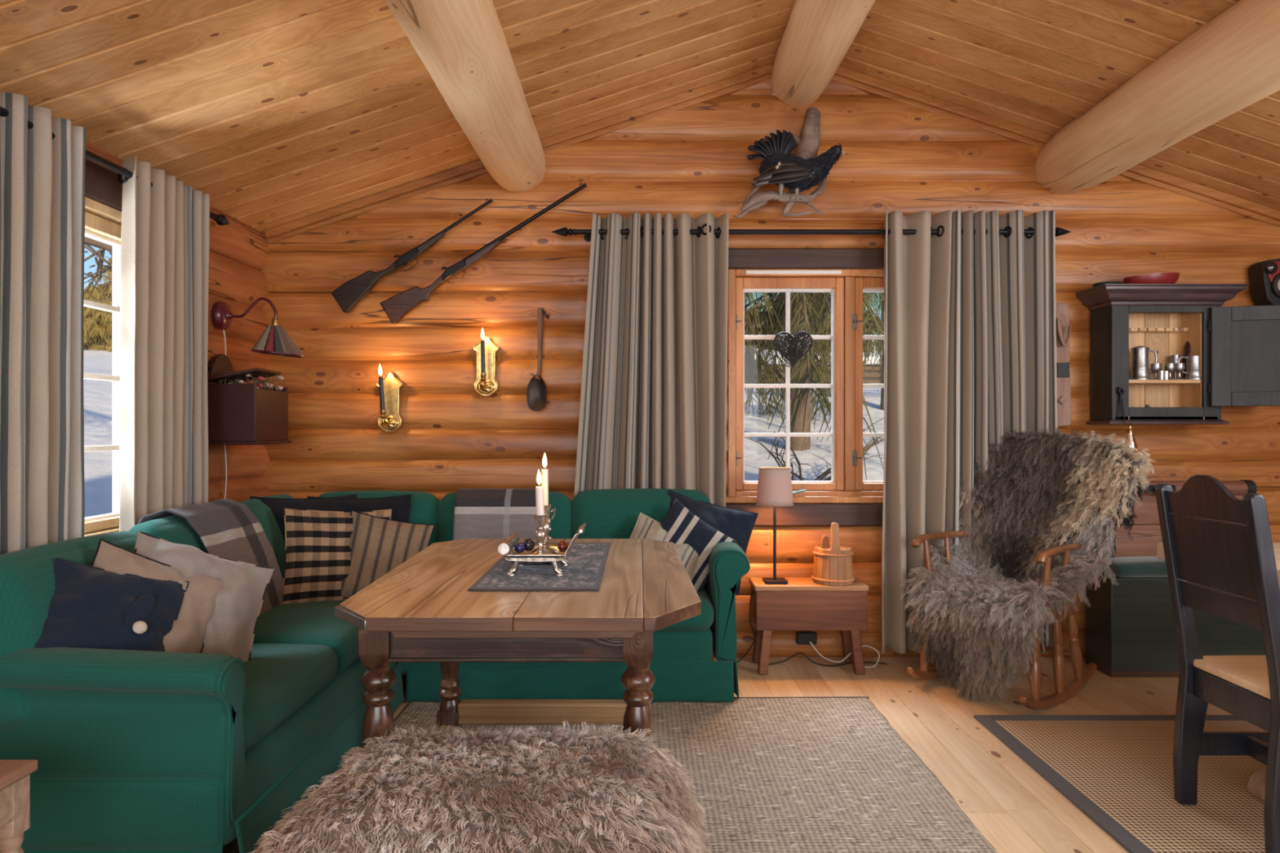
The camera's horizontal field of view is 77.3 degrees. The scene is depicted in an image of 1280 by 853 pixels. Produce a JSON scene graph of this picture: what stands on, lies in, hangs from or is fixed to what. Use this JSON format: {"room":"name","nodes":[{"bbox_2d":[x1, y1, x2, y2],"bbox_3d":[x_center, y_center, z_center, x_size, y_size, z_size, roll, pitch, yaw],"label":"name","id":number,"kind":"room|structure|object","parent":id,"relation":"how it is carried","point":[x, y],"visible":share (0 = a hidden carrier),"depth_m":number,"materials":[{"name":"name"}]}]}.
{"room":"cabin living room","nodes":[
{"label":"cabin living room","id":0,"kind":"room"},
{"bbox_2d":[85,140,271,502],"bbox_3d":[-1.944,-0.450,0.795,0.039,3.300,6.790,0,0,0],"label":"wall","id":1,"kind":"structure","parent":0,"point":[230,278],"depth_m":3.84,"materials":[{"name":"brown wood"}]},
{"bbox_2d":[83,196,121,537],"bbox_3d":[-1.970,-0.180,2.535,0.140,1.240,1.330,0,0,0],"label":"window","id":2,"kind":"structure","parent":1,"relation":"in","point":[103,223],"depth_m":3.02,"materials":[{"name":"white wood"}]},
{"bbox_2d":[84,158,122,211],"bbox_3d":[-1.951,-0.865,2.535,0.078,0.130,1.330,0,0,0],"label":"trim","id":3,"kind":"structure","parent":1,"relation":"attached to","point":[102,184],"depth_m":2.85,"materials":[{"name":"wood"}]},
{"bbox_2d":[0,106,229,225],"bbox_3d":[-1.873,-0.905,2.505,0.123,0.048,2.146,0,0,0],"label":"curtain rod","id":4,"kind":"object","parent":1,"relation":"attached to","point":[220,220],"visible":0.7,"depth_m":2.76,"materials":[{"name":"black metal"}]},
{"bbox_2d":[0,91,85,555],"bbox_3d":[-1.842,0.043,2.172,0.109,2.015,0.825,0,0,0],"label":"curtain","id":5,"kind":"object","parent":4,"relation":"hanging from","point":[42,177],"visible":0.59,"depth_m":2.41,"materials":[{"name":"fabric"}]},
{"bbox_2d":[117,155,209,531],"bbox_3d":[-1.843,0.043,3.081,0.112,2.015,0.489,0,0,0],"label":"curtain","id":6,"kind":"object","parent":4,"relation":"hanging from","point":[165,237],"visible":0.67,"depth_m":3.01,"materials":[{"name":"beige fabric"}]},
{"bbox_2d":[207,354,291,444],"bbox_3d":[-1.785,-0.126,3.624,0.261,0.409,0.371,0,0,0],"label":"wall box","id":7,"kind":"object","parent":1,"relation":"attached to","point":[239,414],"visible":0.81,"depth_m":3.47,"materials":[{"name":"paint"}]},
{"bbox_2d":[219,370,292,391],"bbox_3d":[-1.786,-0.190,3.669,0.244,0.132,0.380,0,0,-3],"label":"dried flowers","id":8,"kind":"object","parent":7,"relation":"in","point":[260,386],"visible":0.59,"depth_m":3.64,"materials":[{"name":"plant"}]},
{"bbox_2d":[211,297,306,357],"bbox_3d":[-1.731,-0.399,3.660,0.388,0.385,0.232,0,0,0],"label":"wall lamp","id":9,"kind":"object","parent":1,"relation":"attached to","point":[274,340],"visible":0.97,"depth_m":3.62,"materials":[{"name":"red metal"}]},
{"bbox_2d":[0,0,1279,233],"bbox_3d":[0.840,-1.447,0.828,5.780,0.960,6.956,0,0,0],"label":"ceiling","id":10,"kind":"structure","parent":0,"point":[279,112],"depth_m":3.28,"materials":[{"name":"brown wood"}]},
{"bbox_2d":[384,0,545,193],"bbox_3d":[-0.628,-1.346,0.830,0.332,0.334,6.760,0,0,0],"label":"log purlin","id":11,"kind":"object","parent":10,"relation":"attached to","point":[462,45],"visible":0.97,"depth_m":2.83,"materials":[{"name":"beige wood"}]},
{"bbox_2d":[771,0,875,106],"bbox_3d":[0.820,-1.795,0.830,0.346,0.335,6.761,0,0,0],"label":"log purlin","id":12,"kind":"object","parent":10,"relation":"attached to","point":[818,34],"visible":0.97,"depth_m":3.53,"materials":[{"name":"beige wood"}]},
{"bbox_2d":[1035,0,1279,194],"bbox_3d":[2.188,-1.345,0.830,0.405,0.390,6.760,0,0,0],"label":"log purlin","id":13,"kind":"object","parent":10,"relation":"attached to","point":[1231,63],"visible":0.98,"depth_m":3.10,"materials":[{"name":"beige wood"}]},
{"bbox_2d":[222,657,1232,852],"bbox_3d":[0.867,1.202,0.785,5.754,0.004,6.870,0,0,0],"label":"floor","id":14,"kind":"structure","parent":0,"point":[1013,806],"depth_m":3.35,"materials":[{"name":"brown wood"}]},
{"bbox_2d":[0,760,37,852],"bbox_3d":[-1.506,0.949,1.450,0.488,0.502,0.460,0,0,0],"label":"side table","id":15,"kind":"object","parent":14,"relation":"on","point":[15,775],"visible":1,"depth_m":1.63,"materials":[{"name":"brown wood"}]},
{"bbox_2d":[0,488,750,852],"bbox_3d":[-0.708,0.746,3.042,2.384,0.882,2.096,0,0,0],"label":"sofa","id":16,"kind":"object","parent":14,"relation":"on","point":[135,751],"visible":0.55,"depth_m":2.13,"materials":[{"name":"green fabric"}]},
{"bbox_2d":[0,531,137,731],"bbox_3d":[-1.649,0.576,2.360,0.269,0.481,0.680,0,0,0],"label":"cushion","id":17,"kind":"object","parent":16,"relation":"on","point":[27,576],"depth_m":2.07,"materials":[{"name":"green fabric"}]},
{"bbox_2d":[34,557,189,651],"bbox_3d":[-1.477,0.548,2.233,0.394,0.369,0.222,0,0,-32],"label":"pillow","id":18,"kind":"object","parent":16,"relation":"on","point":[90,606],"visible":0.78,"depth_m":2.20,"materials":[{"name":"blue fabric"}]},
{"bbox_2d":[90,538,223,653],"bbox_3d":[-1.447,0.560,2.337,0.493,0.463,0.245,0,0,-39],"label":"pillow","id":19,"kind":"object","parent":16,"relation":"on","point":[188,633],"visible":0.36,"depth_m":2.37,"materials":[{"name":"beige fabric"}]},
{"bbox_2d":[128,514,208,553],"bbox_3d":[-1.649,0.561,2.990,0.269,0.481,0.620,0,0,0],"label":"cushion","id":20,"kind":"object","parent":16,"relation":"on","point":[175,529],"depth_m":2.80,"materials":[{"name":"green fabric"}]},
{"bbox_2d":[133,530,274,662],"bbox_3d":[-1.395,0.570,2.488,0.528,0.494,0.278,0,0,-38],"label":"pillow","id":21,"kind":"object","parent":16,"relation":"on","point":[231,628],"visible":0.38,"depth_m":2.50,"materials":[{"name":"beige fabric"}]},
{"bbox_2d":[137,498,284,614],"bbox_3d":[-1.624,0.555,3.079,0.323,0.527,0.599,0,0,0],"label":"throw blanket","id":22,"kind":"object","parent":16,"relation":"on","point":[227,528],"visible":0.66,"depth_m":3.11,"materials":[{"name":"fabric"}]},
{"bbox_2d":[240,494,293,578],"bbox_3d":[-1.649,0.556,3.580,0.269,0.481,0.600,0,0,0],"label":"cushion","id":23,"kind":"object","parent":16,"relation":"on","point":[263,513],"depth_m":3.44,"materials":[{"name":"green fabric"}]},
{"bbox_2d":[244,643,337,751],"bbox_3d":[-1.380,0.825,2.450,0.684,0.191,0.764,0,0,0],"label":"seat cushion","id":24,"kind":"object","parent":16,"relation":"on","point":[288,686],"depth_m":2.46,"materials":[{"name":"green fabric"}]},
{"bbox_2d":[249,494,356,544],"bbox_3d":[-1.501,0.540,3.601,0.484,0.471,0.168,0,0,-40],"label":"pillow","id":25,"kind":"object","parent":16,"relation":"on","point":[276,505],"visible":0.2,"depth_m":3.59,"materials":[{"name":"black fabric"}]},
{"bbox_2d":[253,600,359,672],"bbox_3d":[-1.380,0.825,3.200,0.684,0.191,0.764,0,0,0],"label":"seat cushion","id":26,"kind":"object","parent":16,"relation":"on","point":[314,623],"depth_m":2.96,"materials":[{"name":"green fabric"}]},
{"bbox_2d":[282,506,391,604],"bbox_3d":[-1.312,0.570,3.473,0.480,0.453,0.182,0,0,-28],"label":"pillow","id":27,"kind":"object","parent":16,"relation":"on","point":[317,550],"visible":0.57,"depth_m":3.39,"materials":[{"name":"fabric"}]},
{"bbox_2d":[306,494,411,522],"bbox_3d":[-1.300,0.540,3.700,0.467,0.438,0.140,0,0,-10],"label":"pillow","id":28,"kind":"object","parent":16,"relation":"on","point":[400,505],"visible":0.2,"depth_m":3.73,"materials":[{"name":"black fabric"}]},
{"bbox_2d":[318,490,439,546],"bbox_3d":[-1.290,0.556,3.890,0.640,0.482,0.248,0,0,0],"label":"cushion","id":29,"kind":"object","parent":16,"relation":"on","point":[424,508],"depth_m":3.87,"materials":[{"name":"green fabric"}]},
{"bbox_2d":[340,510,435,599],"bbox_3d":[-1.120,0.585,3.502,0.429,0.438,0.175,0,0,-12],"label":"pillow","id":30,"kind":"object","parent":16,"relation":"on","point":[378,545],"visible":0.64,"depth_m":3.47,"materials":[{"name":"beige fabric"}]},
{"bbox_2d":[453,488,537,540],"bbox_3d":[-0.675,0.497,3.837,0.400,0.392,0.261,0,0,0],"label":"throw blanket","id":31,"kind":"object","parent":16,"relation":"on","point":[478,513],"visible":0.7,"depth_m":3.77,"materials":[{"name":"fabric"}]},
{"bbox_2d":[436,491,571,542],"bbox_3d":[-0.660,0.556,3.900,0.675,0.482,0.248,0,0,0],"label":"cushion","id":32,"kind":"object","parent":16,"relation":"on","point":[561,525],"depth_m":3.86,"materials":[{"name":"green fabric"}]},
{"bbox_2d":[570,488,711,538],"bbox_3d":[0.005,0.546,3.900,0.700,0.482,0.248,0,0,0],"label":"cushion","id":33,"kind":"object","parent":16,"relation":"on","point":[606,513],"depth_m":3.85,"materials":[{"name":"green fabric"}]},
{"bbox_2d":[629,511,698,581],"bbox_3d":[0.096,0.600,3.659,0.436,0.390,0.232,0,0,13],"label":"pillow","id":34,"kind":"object","parent":16,"relation":"on","point":[646,527],"visible":0.31,"depth_m":3.66,"materials":[{"name":"fabric"}]},
{"bbox_2d":[654,586,714,631],"bbox_3d":[-0.010,0.825,3.745,0.684,0.191,0.624,0,0,0],"label":"seat cushion","id":35,"kind":"object","parent":16,"relation":"on","point":[702,622],"depth_m":3.46,"materials":[{"name":"green fabric"}]},
{"bbox_2d":[660,497,736,591],"bbox_3d":[0.205,0.575,3.704,0.482,0.477,0.175,0,0,7],"label":"pillow","id":36,"kind":"object","parent":16,"relation":"on","point":[682,526],"visible":0.48,"depth_m":3.68,"materials":[{"name":"fabric"}]},
{"bbox_2d":[668,489,758,595],"bbox_3d":[0.301,0.545,3.806,0.520,0.472,0.235,0,0,9],"label":"pillow","id":37,"kind":"object","parent":16,"relation":"on","point":[739,525],"visible":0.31,"depth_m":3.79,"materials":[{"name":"blue fabric"}]},
{"bbox_2d":[394,696,997,852],"bbox_3d":[0.006,1.194,2.036,2.014,0.015,2.972,0,0,0],"label":"rag rug","id":38,"kind":"object","parent":14,"relation":"on","point":[771,775],"visible":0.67,"depth_m":2.73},
{"bbox_2d":[248,720,712,852],"bbox_3d":[-0.301,0.945,1.510,0.896,0.510,0.944,0,0,0],"label":"footstool","id":39,"kind":"object","parent":38,"relation":"on","point":[582,792],"visible":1,"depth_m":1.50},
{"bbox_2d":[334,538,701,752],"bbox_3d":[-0.320,0.819,2.548,0.966,0.738,1.369,0,0,0],"label":"coffee table","id":40,"kind":"object","parent":38,"relation":"on","point":[423,610],"visible":0.82,"depth_m":2.02,"materials":[{"name":"wood"}]},
{"bbox_2d":[467,542,610,591],"bbox_3d":[-0.291,0.447,2.625,0.358,0.005,0.890,0,0,0],"label":"table runner","id":41,"kind":"object","parent":40,"relation":"on","point":[586,562],"visible":0.69,"depth_m":2.40,"materials":[{"name":"fabric"}]},
{"bbox_2d":[497,523,586,575],"bbox_3d":[-0.299,0.377,2.470,0.252,0.134,0.222,0,0,0],"label":"tray","id":42,"kind":"object","parent":41,"relation":"on","point":[507,548],"visible":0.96,"depth_m":2.38,"materials":[{"name":"metal"}]},
{"bbox_2d":[522,538,534,551],"bbox_3d":[-0.352,0.374,2.530,0.040,0.040,0.039,0,0,0],"label":"bauble","id":43,"kind":"object","parent":42,"relation":"in","point":[529,544],"visible":0.87,"depth_m":2.52,"materials":[{"name":"glass"}]},
{"bbox_2d":[529,514,551,554],"bbox_3d":[-0.302,0.333,2.425,0.082,0.130,0.082,0,0,0],"label":"candlestick","id":44,"kind":"object","parent":42,"relation":"in","point":[540,534],"visible":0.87,"depth_m":2.41,"materials":[{"name":"silver metal"}]},
{"bbox_2d":[535,470,544,515],"bbox_3d":[-0.303,0.199,2.425,0.027,0.141,0.025,0,0,-9],"label":"candle","id":45,"kind":"object","parent":44,"relation":"on","point":[539,490],"visible":0.97,"depth_m":2.42,"materials":[{"name":"white wax"}]},
{"bbox_2d":[531,504,557,554],"bbox_3d":[-0.300,0.323,2.520,0.082,0.150,0.082,0,0,0],"label":"candlestick","id":46,"kind":"object","parent":42,"relation":"in","point":[547,548],"visible":0.45,"depth_m":2.51,"materials":[{"name":"silver metal"}]},
{"bbox_2d":[541,453,548,505],"bbox_3d":[-0.300,0.166,2.520,0.023,0.168,0.023,0,0,0],"label":"candle","id":47,"kind":"object","parent":46,"relation":"on","point":[544,473],"visible":0.93,"depth_m":2.51,"materials":[{"name":"white wax"}]},
{"bbox_2d":[748,577,868,675],"bbox_3d":[0.830,0.986,3.975,0.550,0.433,0.234,0,0,0],"label":"side table","id":48,"kind":"object","parent":14,"relation":"on","point":[802,604],"visible":1,"depth_m":3.87,"materials":[{"name":"brown wood"}]},
{"bbox_2d":[755,466,793,584],"bbox_3d":[0.665,0.486,3.950,0.184,0.566,0.184,0,0,0],"label":"table lamp","id":49,"kind":"object","parent":48,"relation":"on","point":[774,483],"visible":1,"depth_m":3.89,"materials":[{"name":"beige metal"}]},
{"bbox_2d":[811,522,854,585],"bbox_3d":[0.955,0.618,3.960,0.212,0.299,0.212,0,0,0],"label":"bucket","id":50,"kind":"object","parent":48,"relation":"on","point":[833,563],"visible":1,"depth_m":3.89,"materials":[{"name":"brown wood"}]},
{"bbox_2d":[768,652,887,666],"bbox_3d":[0.921,1.163,4.001,0.644,0.071,0.063,0,0,-3],"label":"power cord","id":51,"kind":"object","parent":14,"relation":"on","point":[798,652],"visible":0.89,"depth_m":4.01,"materials":[{"name":"plastic"}]},
{"bbox_2d":[809,641,879,667],"bbox_3d":[1.029,1.145,4.011,0.349,0.114,0.056,0,0,5],"label":"extension cord","id":52,"kind":"object","parent":14,"relation":"on","point":[817,651],"visible":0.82,"depth_m":4.01,"materials":[{"name":"plastic"}]},
{"bbox_2d":[906,531,1096,710],"bbox_3d":[1.674,0.631,3.685,0.742,1.138,0.674,0,0,-40],"label":"rocking chair","id":53,"kind":"object","parent":14,"relation":"on","point":[1082,676],"visible":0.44,"depth_m":3.49,"materials":[{"name":"wood"}]},
{"bbox_2d":[899,502,1118,702],"bbox_3d":[1.629,0.735,3.647,0.575,0.813,0.795,0,0,-40],"label":"sheepskin","id":54,"kind":"object","parent":53,"relation":"on","point":[978,623],"visible":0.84,"depth_m":3.48,"materials":[{"name":"grey fur"}]},
{"bbox_2d":[959,427,1155,582],"bbox_3d":[1.925,0.378,3.798,0.326,0.654,0.809,0,0,-40],"label":"sheepskin","id":55,"kind":"object","parent":53,"relation":"on","point":[1037,482],"visible":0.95,"depth_m":3.73,"materials":[{"name":"grey fur"}]},
{"bbox_2d":[973,715,1266,852],"bbox_3d":[2.337,1.194,1.950,1.925,0.010,2.700,0,0,0],"label":"dining rug","id":56,"kind":"object","parent":14,"relation":"on","point":[1117,770],"visible":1,"depth_m":2.71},
{"bbox_2d":[1155,475,1279,852],"bbox_3d":[1.891,0.665,2.340,0.517,1.046,0.450,0,0,0],"label":"dining chair","id":57,"kind":"object","parent":56,"relation":"on","point":[1237,559],"visible":1,"depth_m":2.35,"materials":[{"name":"black paint"}]},
{"bbox_2d":[1156,542,1279,802],"bbox_3d":[2.442,0.819,2.300,0.963,0.738,1.600,0,0,0],"label":"dining table","id":58,"kind":"object","parent":56,"relation":"on","point":[1256,782],"visible":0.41,"depth_m":2.57,"materials":[{"name":"brown wood"}]},
{"bbox_2d":[1084,570,1265,677],"bbox_3d":[2.850,0.964,3.936,1.200,0.472,0.228,0,0,0],"label":"chest","id":59,"kind":"object","parent":14,"relation":"on","point":[1131,632],"visible":0.55,"depth_m":3.83,"materials":[{"name":"green paint"}]},
{"bbox_2d":[1102,556,1168,577],"bbox_3d":[2.857,0.692,3.935,1.120,0.101,0.208,0,0,0],"label":"seat cushion","id":60,"kind":"object","parent":59,"relation":"on","point":[1124,566],"visible":0.31,"depth_m":3.84,"materials":[{"name":"green fabric"}]},
{"bbox_2d":[1097,480,1257,569],"bbox_3d":[2.702,0.726,4.064,0.814,0.907,0.110,0,0,0],"label":"trunk","id":61,"kind":"object","parent":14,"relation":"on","point":[1145,534],"visible":0.09,"depth_m":4.05,"materials":[{"name":"brown wood"}]},
{"bbox_2d":[258,79,1279,657],"bbox_3d":[0.840,-0.385,4.153,5.740,3.170,0.038,0,0,0],"label":"wall","id":62,"kind":"structure","parent":0,"point":[692,160],"depth_m":4.14,"materials":[{"name":"brown wood"}]},
{"bbox_2d":[376,371,403,433],"bbox_3d":[-1.283,-0.124,4.044,0.137,0.318,0.126,0,0,0],"label":"candle sconce","id":63,"kind":"object","parent":62,"relation":"attached to","point":[389,420],"visible":0.96,"depth_m":4.10,"materials":[{"name":"gold metal"}]},
{"bbox_2d":[378,364,385,409],"bbox_3d":[-1.290,-0.188,4.000,0.034,0.253,0.021,0,0,2],"label":"candle","id":64,"kind":"object","parent":63,"relation":"on","point":[380,378],"visible":1,"depth_m":3.99,"materials":[{"name":"black wax"}]},
{"bbox_2d":[331,198,493,313],"bbox_3d":[-1.158,-0.870,4.074,0.818,0.583,0.046,0,0,0],"label":"rifle","id":65,"kind":"object","parent":62,"relation":"attached to","point":[349,294],"visible":1,"depth_m":4.05,"materials":[{"name":"wood"}]},
{"bbox_2d":[379,182,586,324],"bbox_3d":[-0.794,-0.882,4.069,1.050,0.718,0.046,0,0,0],"label":"rifle","id":66,"kind":"object","parent":62,"relation":"attached to","point":[396,307],"visible":1,"depth_m":4.05,"materials":[{"name":"brown wood"}]},
{"bbox_2d":[472,335,498,397],"bbox_3d":[-0.790,-0.309,4.044,0.137,0.318,0.126,0,0,0],"label":"candle sconce","id":67,"kind":"object","parent":62,"relation":"attached to","point":[486,384],"visible":0.97,"depth_m":4.10,"materials":[{"name":"gold metal"}]},
{"bbox_2d":[480,328,485,373],"bbox_3d":[-0.786,-0.371,4.000,0.021,0.248,0.021,-1,0,0],"label":"candle","id":68,"kind":"object","parent":67,"relation":"on","point":[482,342],"visible":1,"depth_m":3.99,"materials":[{"name":"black wax"}]},
{"bbox_2d":[264,62,773,244],"bbox_3d":[-0.548,-1.431,4.149,2.773,0.974,0.072,0,0,0],"label":"trim","id":69,"kind":"structure","parent":62,"relation":"attached to","point":[728,86],"depth_m":4.11,"materials":[{"name":"brown wood"}]},
{"bbox_2d":[526,307,549,411],"bbox_3d":[-0.522,-0.343,4.090,0.110,0.528,0.051,0,0,0],"label":"wooden scoop","id":70,"kind":"object","parent":62,"relation":"hanging from","point":[536,392],"visible":1,"depth_m":4.08,"materials":[{"name":"wood"}]},
{"bbox_2d":[526,374,546,411],"bbox_3d":[-0.525,-0.170,4.094,0.104,0.184,0.044,0,0,0],"label":"bowl","id":71,"kind":"object","parent":70,"relation":"on","point":[536,392],"depth_m":4.09,"materials":[{"name":"wood"}]},
{"bbox_2d":[732,106,826,217],"bbox_3d":[0.702,-1.326,3.990,0.470,0.573,0.127,0,0,-10],"label":"driftwood perch","id":72,"kind":"object","parent":62,"relation":"attached to","point":[808,143],"visible":0.84,"depth_m":3.98,"materials":[{"name":"wood"}]},
{"bbox_2d":[746,129,844,200],"bbox_3d":[0.769,-1.292,3.924,0.471,0.360,0.170,0,0,0],"label":"grouse","id":73,"kind":"object","parent":72,"relation":"on","point":[784,168],"visible":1,"depth_m":3.91,"materials":[{"name":"black"}]},
{"bbox_2d":[725,503,883,526],"bbox_3d":[1.087,0.456,4.159,1.345,0.118,0.082,0,0,0],"label":"trim","id":74,"kind":"structure","parent":62,"relation":"attached to","point":[797,514],"depth_m":4.12,"materials":[{"name":"wood"}]},
{"bbox_2d":[725,269,884,503],"bbox_3d":[1.093,-0.210,4.180,1.335,1.210,0.140,0,0,0],"label":"window","id":75,"kind":"structure","parent":62,"relation":"in","point":[846,287],"depth_m":4.17,"materials":[{"name":"brown wood"}]},
{"bbox_2d":[773,307,813,367],"bbox_3d":[0.792,-0.528,4.134,0.205,0.448,0.035,0,0,0],"label":"heart","id":76,"kind":"object","parent":75,"relation":"hanging from","point":[794,350],"visible":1,"depth_m":4.13,"materials":[{"name":"wicker"}]},
{"bbox_2d":[728,248,884,269],"bbox_3d":[1.097,-0.868,4.159,1.325,0.105,0.082,0,0,0],"label":"trim","id":77,"kind":"structure","parent":62,"relation":"attached to","point":[738,258],"depth_m":4.12,"materials":[{"name":"wood"}]},
{"bbox_2d":[795,631,817,644],"bbox_3d":[0.850,1.080,4.082,0.100,0.060,0.035,0,0,0],"label":"electrical outlet","id":78,"kind":"object","parent":62,"relation":"attached to","point":[802,637],"visible":1,"depth_m":4.07,"materials":[{"name":"plastic"}]},
{"bbox_2d":[551,226,1070,241],"bbox_3d":[0.861,-0.978,4.070,2.614,0.048,0.148,0,0,0],"label":"curtain rod","id":79,"kind":"object","parent":62,"relation":"attached to","point":[564,231],"visible":0.65,"depth_m":4.01,"materials":[{"name":"black metal"}]},
{"bbox_2d":[573,212,728,506],"bbox_3d":[0.033,0.011,4.023,0.816,2.139,0.147,0,0,0],"label":"curtain","id":80,"kind":"object","parent":79,"relation":"hanging from","point":[653,403],"visible":0.65,"depth_m":3.99,"materials":[{"name":"fabric"}]},
{"bbox_2d":[881,208,1059,654],"bbox_3d":[1.637,0.026,4.018,0.881,2.197,0.152,0,0,0],"label":"curtain","id":81,"kind":"object","parent":79,"relation":"hanging from","point":[970,331],"visible":0.67,"depth_m":3.98,"materials":[{"name":"fabric"}]},
{"bbox_2d":[831,65,1279,226],"bbox_3d":[2.221,-1.428,4.149,2.787,0.978,0.072,0,0,0],"label":"trim","id":82,"kind":"structure","parent":62,"relation":"attached to","point":[870,85],"depth_m":4.12,"materials":[{"name":"brown wood"}]},
{"bbox_2d":[1055,302,1071,426],"bbox_3d":[2.143,-0.315,4.054,0.089,0.628,0.092,0,0,0],"label":"carved post","id":83,"kind":"object","parent":62,"relation":"attached to","point":[1063,327],"visible":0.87,"depth_m":4.05,"materials":[{"name":"brown wood"}]},
{"bbox_2d":[1075,283,1279,424],"bbox_3d":[2.715,-0.348,3.961,0.952,0.679,0.318,0,0,0],"label":"upper cabinet","id":84,"kind":"object","parent":62,"relation":"attached to","point":[1237,348],"visible":0.98,"depth_m":3.93,"materials":[{"name":"black paint"}]},
{"bbox_2d":[1117,386,1124,418],"bbox_3d":[2.357,-0.115,3.918,0.035,0.157,0.014,0,0,0],"label":"scissors","id":85,"kind":"object","parent":84,"relation":"hanging from","point":[1119,389],"visible":1,"depth_m":3.92,"materials":[{"name":"black metal"}]},
{"bbox_2d":[1122,421,1137,453],"bbox_3d":[2.359,0.056,3.866,0.062,0.167,0.078,0,0,-39],"label":"bell","id":86,"kind":"object","parent":84,"relation":"hanging from","point":[1130,437],"visible":0.66,"depth_m":3.85,"materials":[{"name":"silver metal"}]},
{"bbox_2d":[1128,346,1157,379],"bbox_3d":[2.513,-0.318,3.992,0.122,0.172,0.091,0,0,29],"label":"pewter tankard","id":87,"kind":"object","parent":84,"relation":"on","point":[1140,370],"visible":0.95,"depth_m":3.97,"materials":[{"name":"metal"}]},
{"bbox_2d":[1123,272,1179,283],"bbox_3d":[2.569,-0.725,4.020,0.263,0.082,0.164,0,0,0],"label":"bowl","id":88,"kind":"object","parent":84,"relation":"on","point":[1160,277],"visible":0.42,"depth_m":3.95,"materials":[{"name":"ceramic"}]},
{"bbox_2d":[1150,363,1161,379],"bbox_3d":[2.574,-0.273,3.990,0.046,0.082,0.046,0,0,0],"label":"goblet","id":89,"kind":"object","parent":84,"relation":"on","point":[1155,367],"visible":0.93,"depth_m":3.98,"materials":[{"name":"metal"}]},
{"bbox_2d":[1128,379,1199,384],"bbox_3d":[2.587,-0.223,4.022,0.501,0.018,0.145,0,0,0],"label":"shelf","id":90,"kind":"object","parent":84,"relation":"attached to","point":[1131,381],"depth_m":3.95,"materials":[{"name":"brown wood"}]},
{"bbox_2d":[1182,341,1191,379],"bbox_3d":[2.805,-0.338,4.045,0.112,0.212,0.078,0,0,0],"label":"jar","id":91,"kind":"object","parent":84,"relation":"on","point":[1187,348],"visible":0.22,"depth_m":4.04,"materials":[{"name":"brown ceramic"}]},
{"bbox_2d":[1177,355,1201,379],"bbox_3d":[2.745,-0.291,3.993,0.115,0.118,0.082,0,0,27],"label":"pewter tankard","id":92,"kind":"object","parent":84,"relation":"on","point":[1193,362],"visible":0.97,"depth_m":3.96,"materials":[{"name":"metal"}]},
{"bbox_2d":[1248,258,1279,305],"bbox_3d":[3.248,-0.728,4.055,0.234,0.261,0.130,0,0,0],"label":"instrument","id":93,"kind":"object","parent":62,"relation":"attached to","point":[1264,276],"visible":0.91,"depth_m":4.02,"materials":[{"name":"black wood"}]},
{"label":"outside","id":94,"kind":"structure","parent":0,"visible":0},
{"bbox_2d":[84,236,112,300],"bbox_3d":[-4.972,-1.422,6.215,3.304,1.571,0.456,0,0,-2],"label":"bare tree","id":95,"kind":"object","parent":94,"point":[104,246],"visible":0.18,"depth_m":6.23,"materials":[{"name":"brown plant"}]},
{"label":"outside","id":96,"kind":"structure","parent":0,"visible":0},
{"bbox_2d":[83,298,884,517],"bbox_3d":[-15.000,-6.254,29.000,110.000,15.407,82.000,0,0,0],"label":"snow ground","id":97,"kind":"structure","parent":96,"point":[97,394],"depth_m":10.24,"materials":[{"name":"white snow"}]},
{"bbox_2d":[83,283,112,352],"bbox_3d":[-14.495,-2.746,21.156,1.890,2.037,2.041,0,0,-28],"label":"spruce tree","id":98,"kind":"object","parent":97,"relation":"on","point":[95,329],"visible":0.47,"depth_m":20.88,"materials":[{"name":"green plant"}]},
{"bbox_2d":[93,256,112,339],"bbox_3d":[-15.694,-3.706,24.028,1.624,2.918,1.723,0,0,0],"label":"spruce tree","id":99,"kind":"object","parent":97,"relation":"on","point":[108,292],"visible":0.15,"depth_m":23.79,"materials":[{"name":"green plant"}]},
{"bbox_2d":[744,292,794,441],"bbox_3d":[0.902,-2.783,10.530,2.007,6.803,1.902,0,0,0],"label":"spruce tree","id":100,"kind":"object","parent":97,"relation":"on","point":[750,362],"visible":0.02,"depth_m":10.09,"materials":[{"name":"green plant"}]},
{"bbox_2d":[744,355,881,383],"bbox_3d":[4.508,-1.163,19.112,11.005,1.020,0.544,0,0,0],"label":"bush","id":101,"kind":"object","parent":97,"relation":"on","point":[874,378],"visible":0.05,"depth_m":19.09,"materials":[{"name":"grey plant"}]},
{"bbox_2d":[744,292,881,352],"bbox_3d":[5.783,-5.122,36.100,9.200,4.700,5.800,0,0,0],"label":"tree","id":102,"kind":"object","parent":97,"relation":"on","point":[753,293],"visible":0.04,"depth_m":34.00,"materials":[{"name":"plant"}]},
{"bbox_2d":[744,417,884,480],"bbox_3d":[1.907,0.332,8.441,1.778,0.884,0.737,0,0,0],"label":"bare shrub","id":103,"kind":"object","parent":97,"relation":"on","point":[867,447],"visible":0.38,"depth_m":8.43,"materials":[{"name":"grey plant"}]},
{"bbox_2d":[744,180,952,479],"bbox_3d":[1.946,-4.035,10.549,4.824,9.305,5.567,0,0,18],"label":"spruce tree","id":104,"kind":"object","parent":97,"relation":"on","point":[808,307],"visible":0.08,"depth_m":9.86,"materials":[{"name":"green plant"}]},
{"bbox_2d":[810,180,982,410],"bbox_3d":[4.485,-4.651,13.695,4.015,9.304,4.037,0,0,0],"label":"spruce tree","id":105,"kind":"object","parent":97,"relation":"on","point":[882,406],"visible":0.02,"depth_m":13.95,"materials":[{"name":"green plant"}]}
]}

